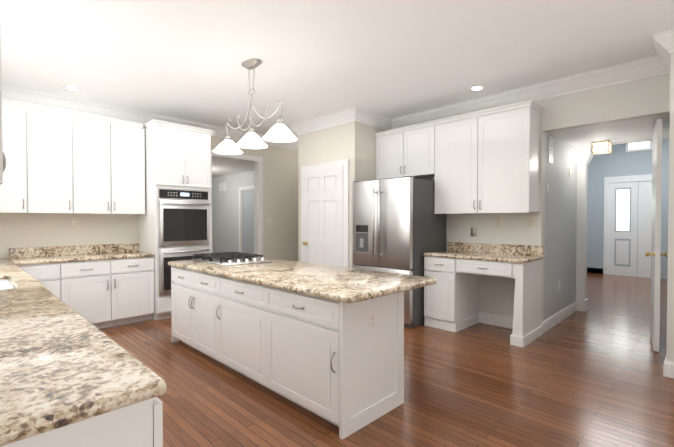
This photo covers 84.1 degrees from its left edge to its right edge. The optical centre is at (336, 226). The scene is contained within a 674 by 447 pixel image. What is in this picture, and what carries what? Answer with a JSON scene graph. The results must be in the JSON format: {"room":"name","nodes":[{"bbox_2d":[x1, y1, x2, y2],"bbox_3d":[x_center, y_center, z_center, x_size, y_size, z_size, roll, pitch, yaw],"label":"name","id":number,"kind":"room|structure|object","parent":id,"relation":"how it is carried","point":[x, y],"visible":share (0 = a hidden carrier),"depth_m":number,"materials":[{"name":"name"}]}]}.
{"room":"kitchen","nodes":[
{"label":"kitchen","id":0,"kind":"room"},
{"bbox_2d":[0,100,297,261],"bbox_3d":[-2.208,-0.208,5.880,0.120,2.790,5.800,1,1,45],"label":"wall","id":1,"kind":"structure","parent":0,"point":[280,201],"depth_m":5.17,"materials":[{"name":"beige paint"}]},
{"bbox_2d":[0,100,144,213],"bbox_3d":[-3.357,-0.746,4.349,0.382,1.176,2.010,1,1,45],"label":"upper cabinet","id":2,"kind":"object","parent":1,"relation":"attached to","point":[59,161],"visible":1,"depth_m":4.36,"materials":[{"name":"white wood"}]},
{"bbox_2d":[8,243,138,258],"bbox_3d":[-3.246,0.290,4.726,0.030,0.110,1.365,1,1,45],"label":"backsplash","id":3,"kind":"structure","parent":1,"relation":"attached to","point":[14,253],"depth_m":4.65,"materials":[{"name":"beige stone"}]},
{"bbox_2d":[72,217,78,225],"bbox_3d":[-3.288,-0.065,4.700,0.008,0.118,0.075,1,1,45],"label":"electrical outlet","id":4,"kind":"object","parent":1,"relation":"attached to","point":[75,221],"visible":1,"depth_m":4.70,"materials":[{"name":"beige plastic"}]},
{"bbox_2d":[2,84,297,150],"bbox_3d":[-2.125,-1.527,5.777,0.112,0.150,5.560,1,1,45],"label":"crown molding","id":5,"kind":"structure","parent":1,"relation":"attached to","point":[9,93],"depth_m":4.86,"materials":[{"name":"white wood"}]},
{"bbox_2d":[210,150,262,254],"bbox_3d":[-1.738,-0.028,6.347,0.143,2.415,1.050,1,1,45],"label":"door frame","id":6,"kind":"structure","parent":1,"relation":"attached to","point":[258,203],"depth_m":6.62,"materials":[{"name":"white wood"}]},
{"bbox_2d":[212,170,253,252],"bbox_3d":[-2.358,-0.061,8.905,4.350,2.400,0.120,1,1,45],"label":"wall","id":7,"kind":"structure","parent":0,"point":[225,220],"depth_m":9.13,"materials":[{"name":"grey paint"}]},
{"bbox_2d":[219,182,225,190],"bbox_3d":[-2.849,-0.997,9.283,0.300,0.200,0.011,1,1,45],"label":"air vent","id":8,"kind":"object","parent":7,"relation":"in","point":[222,186],"visible":1,"depth_m":9.27,"materials":[{"name":"grey paint"}]},
{"bbox_2d":[239,185,253,253],"bbox_3d":[-1.977,0.114,8.447,0.830,2.065,0.050,1,1,45],"label":"room door","id":9,"kind":"structure","parent":7,"relation":"in","point":[246,219],"depth_m":8.52,"materials":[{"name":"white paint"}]},
{"bbox_2d":[212,157,253,176],"bbox_3d":[-3.210,-1.277,8.026,4.350,0.060,2.700,1,1,45],"label":"ceiling","id":10,"kind":"structure","parent":0,"point":[221,167],"depth_m":7.70,"materials":[{"name":"white paint"}]},
{"bbox_2d":[1,0,673,140],"bbox_3d":[0.949,-1.582,2.629,9.150,0.060,6.100,1,1,45],"label":"ceiling","id":11,"kind":"structure","parent":0,"point":[183,59],"depth_m":3.31,"materials":[{"name":"white paint"}]},
{"bbox_2d":[64,85,79,90],"bbox_3d":[-3.007,-1.575,4.243,0.154,0.004,0.156,1,1,45],"label":"recessed light","id":12,"kind":"object","parent":11,"relation":"in","point":[69,87],"visible":1,"depth_m":4.23,"materials":[{"name":"white"}]},
{"bbox_2d":[213,58,296,154],"bbox_3d":[-0.819,-1.172,3.586,1.204,0.790,0.304,1,1,45],"label":"pendant chandelier","id":13,"kind":"object","parent":11,"relation":"hanging from","point":[279,131],"visible":1,"depth_m":3.54,"materials":[{"name":"white glass"}]},
{"bbox_2d":[470,86,483,90],"bbox_3d":[1.589,-1.575,4.248,0.154,0.004,0.156,1,1,45],"label":"recessed light","id":14,"kind":"object","parent":11,"relation":"in","point":[475,88],"visible":1,"depth_m":4.25,"materials":[{"name":"white"}]},
{"bbox_2d":[298,121,386,267],"bbox_3d":[0.376,-0.212,6.106,1.210,2.790,1.600,1,1,45],"label":"wall","id":15,"kind":"structure","parent":0,"point":[354,142],"depth_m":5.33,"materials":[{"name":"beige paint"}]},
{"bbox_2d":[301,159,348,267],"bbox_3d":[-0.231,0.125,5.507,1.010,2.135,0.111,1,1,45],"label":"pantry door","id":16,"kind":"structure","parent":15,"relation":"in","point":[325,213],"depth_m":5.47,"materials":[{"name":"white wood"}]},
{"bbox_2d":[290,106,361,134],"bbox_3d":[-0.183,-1.521,5.435,1.312,0.150,0.112,1,1,45],"label":"crown molding","id":17,"kind":"structure","parent":15,"relation":"attached to","point":[352,114],"depth_m":5.36,"materials":[{"name":"white wood"}]},
{"bbox_2d":[356,109,393,129],"bbox_3d":[0.525,-1.519,5.297,0.112,0.150,0.690,1,1,45],"label":"crown molding","id":18,"kind":"structure","parent":15,"relation":"attached to","point":[368,117],"depth_m":5.34,"materials":[{"name":"white wood"}]},
{"bbox_2d":[99,273,673,446],"bbox_3d":[1.411,1.212,6.229,13.500,0.060,11.800,1,1,45],"label":"floor","id":19,"kind":"structure","parent":0,"point":[592,376],"depth_m":2.80,"materials":[{"name":"brown wood"}]},
{"bbox_2d":[15,263,67,304],"bbox_3d":[-3.364,0.804,4.197,0.620,0.820,0.460,1,1,45],"label":"base cabinet","id":20,"kind":"object","parent":19,"relation":"on","point":[54,276],"depth_m":4.05,"materials":[{"name":"white wood"}]},
{"bbox_2d":[0,258,166,446],"bbox_3d":[-2.314,0.607,2.398,4.640,1.271,0.678,1,1,45],"label":"countertop","id":21,"kind":"structure","parent":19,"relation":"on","point":[70,376],"depth_m":0.99,"materials":[{"name":"beige stone"}]},
{"bbox_2d":[68,255,153,328],"bbox_3d":[-2.925,0.797,4.639,0.620,0.820,1.044,1,1,45],"label":"base cabinet","id":22,"kind":"object","parent":19,"relation":"on","point":[103,286],"depth_m":4.46,"materials":[{"name":"white wood"}]},
{"bbox_2d":[10,251,151,262],"bbox_3d":[-3.035,0.368,4.518,0.625,0.040,1.365,1,1,45],"label":"countertop","id":23,"kind":"structure","parent":22,"relation":"on","point":[103,254],"depth_m":4.40,"materials":[{"name":"beige stone"}]},
{"bbox_2d":[138,119,213,319],"bbox_3d":[-2.241,-0.075,5.208,0.772,2.545,0.815,1,1,45],"label":"oven tower","id":24,"kind":"object","parent":19,"relation":"on","point":[174,222],"visible":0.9,"depth_m":4.91,"materials":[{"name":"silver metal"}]},
{"bbox_2d":[169,265,403,439],"bbox_3d":[-0.651,0.823,3.270,2.504,0.810,0.658,1,1,45],"label":"kitchen island","id":25,"kind":"object","parent":19,"relation":"on","point":[325,342],"depth_m":2.53,"materials":[{"name":"white wood"}]},
{"bbox_2d":[168,257,436,304],"bbox_3d":[-0.521,0.396,3.379,2.650,0.040,0.990,1,1,45],"label":"island countertop","id":26,"kind":"structure","parent":25,"relation":"on","point":[349,286],"depth_m":2.79,"materials":[{"name":"beige stone"}]},
{"bbox_2d":[192,252,271,265],"bbox_3d":[-1.136,0.332,4.016,0.761,0.066,0.530,1,1,45],"label":"cooktop","id":27,"kind":"object","parent":26,"relation":"in","point":[229,258],"visible":1,"depth_m":3.92,"materials":[{"name":"silver metal"}]},
{"bbox_2d":[352,176,445,327],"bbox_3d":[0.812,0.296,5.006,0.920,1.810,0.931,1,1,45],"label":"refrigerator","id":28,"kind":"object","parent":19,"relation":"on","point":[399,226],"visible":0.79,"depth_m":4.62,"materials":[{"name":"silver metal"}]},
{"bbox_2d":[423,242,543,347],"bbox_3d":[1.674,0.711,4.374,1.157,1.000,0.662,1,1,45],"label":"desk","id":29,"kind":"object","parent":19,"relation":"on","point":[455,270],"visible":0.94,"depth_m":4.32,"materials":[{"name":"white wood"}]},
{"bbox_2d":[415,73,669,321],"bbox_3d":[1.991,-0.188,4.604,3.200,2.790,0.120,1,1,45],"label":"wall","id":30,"kind":"structure","parent":0,"point":[496,294],"depth_m":4.21,"materials":[{"name":"beige paint"}]},
{"bbox_2d":[375,121,435,179],"bbox_3d":[1.014,-1.015,5.199,0.945,0.666,0.382,1,1,45],"label":"upper cabinet","id":31,"kind":"object","parent":30,"relation":"attached to","point":[401,152],"visible":0.96,"depth_m":5.05,"materials":[{"name":"white wood"}]},
{"bbox_2d":[471,227,475,236],"bbox_3d":[1.740,0.064,4.766,0.075,0.118,0.006,1,1,45],"label":"outlet","id":32,"kind":"object","parent":30,"relation":"attached to","point":[473,231],"visible":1,"depth_m":4.76,"materials":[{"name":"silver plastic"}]},
{"bbox_2d":[434,100,543,213],"bbox_3d":[1.765,-0.748,4.459,1.160,1.176,0.382,1,1,45],"label":"upper cabinet","id":33,"kind":"object","parent":30,"relation":"attached to","point":[487,163],"visible":1,"depth_m":4.26,"materials":[{"name":"white wood"}]},
{"bbox_2d":[497,217,503,226],"bbox_3d":[1.981,-0.062,4.524,0.075,0.118,0.008,1,1,45],"label":"outlet","id":34,"kind":"object","parent":30,"relation":"attached to","point":[500,222],"visible":1,"depth_m":4.52,"materials":[{"name":"beige plastic"}]},
{"bbox_2d":[386,57,666,129],"bbox_3d":[1.909,-1.507,4.501,3.200,0.150,0.112,1,1,45],"label":"crown molding","id":35,"kind":"structure","parent":30,"relation":"attached to","point":[638,69],"depth_m":4.12,"materials":[{"name":"white wood"}]},
{"bbox_2d":[529,217,535,226],"bbox_3d":[2.234,-0.058,4.269,0.075,0.118,0.014,1,1,45],"label":"light switch","id":36,"kind":"object","parent":30,"relation":"attached to","point":[532,221],"visible":1,"depth_m":4.27,"materials":[{"name":"beige plastic"}]},
{"bbox_2d":[544,133,576,319],"bbox_3d":[2.863,0.053,4.862,0.120,2.300,1.470,1,1,45],"label":"wall","id":37,"kind":"structure","parent":0,"point":[560,229],"depth_m":4.75,"materials":[{"name":"grey paint"}]},
{"bbox_2d":[546,184,548,193],"bbox_3d":[2.441,-0.439,4.337,0.006,0.118,0.075,1,1,45],"label":"light switch","id":38,"kind":"object","parent":37,"relation":"attached to","point":[547,188],"visible":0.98,"depth_m":4.33,"materials":[{"name":"white plastic"}]},
{"bbox_2d":[548,136,552,162],"bbox_3d":[2.527,-0.910,4.413,0.011,0.300,0.160,1,1,45],"label":"air vent","id":39,"kind":"object","parent":37,"relation":"in","point":[550,152],"visible":1,"depth_m":4.39,"materials":[{"name":"grey paint"}]},
{"bbox_2d":[541,301,576,332],"bbox_3d":[2.862,1.139,4.782,0.016,0.130,1.570,1,1,45],"label":"baseboard","id":40,"kind":"structure","parent":37,"relation":"attached to","point":[547,324],"depth_m":4.68,"materials":[{"name":"white wood"}]},
{"bbox_2d":[575,147,593,311],"bbox_3d":[3.498,0.045,5.374,0.300,2.300,0.310,1,1,45],"label":"trim","id":41,"kind":"structure","parent":37,"relation":"attached to","point":[584,155],"depth_m":5.30,"materials":[{"name":"white wood"}]},
{"bbox_2d":[547,114,669,147],"bbox_3d":[3.311,-1.120,4.400,1.380,0.060,1.470,1,1,45],"label":"ceiling","id":42,"kind":"structure","parent":0,"point":[630,131],"depth_m":4.32,"materials":[{"name":"white paint"}]},
{"bbox_2d":[592,140,611,154],"bbox_3d":[3.439,-1.027,4.858,0.182,0.140,0.182,1,1,45],"label":"light","id":43,"kind":"object","parent":42,"relation":"attached to","point":[601,147],"visible":1,"depth_m":4.81,"materials":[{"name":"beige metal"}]},
{"bbox_2d":[587,139,668,278],"bbox_3d":[6.889,-0.556,8.600,3.700,3.400,0.120,1,1,45],"label":"wall","id":44,"kind":"structure","parent":0,"point":[618,160],"depth_m":8.83,"materials":[{"name":"blue paint"}]},
{"bbox_2d":[587,267,602,273],"bbox_3d":[6.053,1.067,9.381,1.050,0.130,0.016,1,1,45],"label":"baseboard","id":45,"kind":"structure","parent":44,"relation":"attached to","point":[599,272],"depth_m":9.11,"materials":[{"name":"black"}]},
{"bbox_2d":[603,174,651,277],"bbox_3d":[6.755,-0.017,8.658,0.940,2.320,0.070,1,1,45],"label":"entry door","id":46,"kind":"structure","parent":44,"relation":"in","point":[641,203],"depth_m":8.66,"materials":[{"name":"white wood"}]},
{"bbox_2d":[626,141,652,151],"bbox_3d":[6.868,-1.940,8.500,0.480,0.430,0.020,1,1,45],"label":"window","id":47,"kind":"structure","parent":44,"relation":"in","point":[640,146],"depth_m":8.49,"materials":[{"name":"white"}]},
{"bbox_2d":[666,53,673,361],"bbox_3d":[4.222,-0.147,2.018,3.610,2.790,0.650,1,1,45],"label":"wall","id":48,"kind":"structure","parent":0,"point":[670,320],"depth_m":3.05,"materials":[{"name":"beige paint"}]},
{"bbox_2d":[650,57,670,72],"bbox_3d":[2.823,-1.486,3.230,0.112,0.150,0.390,1,1,45],"label":"crown molding","id":49,"kind":"structure","parent":48,"relation":"attached to","point":[658,64],"depth_m":3.44,"materials":[{"name":"white wood"}]},
{"bbox_2d":[650,29,673,60],"bbox_3d":[3.872,-1.464,1.809,3.602,0.150,0.112,1,1,45],"label":"crown molding","id":50,"kind":"structure","parent":48,"relation":"attached to","point":[663,41],"depth_m":3.03,"materials":[{"name":"white wood"}]},
{"bbox_2d":[663,359,673,377],"bbox_3d":[3.940,1.186,1.851,3.506,0.130,0.016,1,1,45],"label":"baseboard","id":51,"kind":"structure","parent":48,"relation":"attached to","point":[668,366],"depth_m":3.06,"materials":[{"name":"white wood"}]},
{"bbox_3d":[-1.086,-0.125,0.600,9.150,2.790,0.120,1,1,45],"label":"wall","id":52,"kind":"structure","parent":0,"visible":0},
{"bbox_2d":[0,0,5,184],"bbox_3d":[-1.229,-0.700,1.064,0.900,1.165,0.350,1,1,45],"label":"upper cabinet","id":53,"kind":"object","parent":52,"relation":"attached to","point":[2,161],"visible":1,"depth_m":0.87,"materials":[{"name":"white wood"}]},
{"bbox_3d":[5.525,-0.512,5.805,0.120,3.400,6.570,1,1,45],"label":"wall","id":54,"kind":"structure","parent":0,"visible":0},
{"bbox_2d":[646,119,667,351],"bbox_3d":[3.372,0.081,3.907,0.198,2.250,0.799,1,1,45],"label":"hall door","id":55,"kind":"structure","parent":54,"relation":"in","point":[656,254],"depth_m":3.63,"materials":[{"name":"white wood"}]}
]}

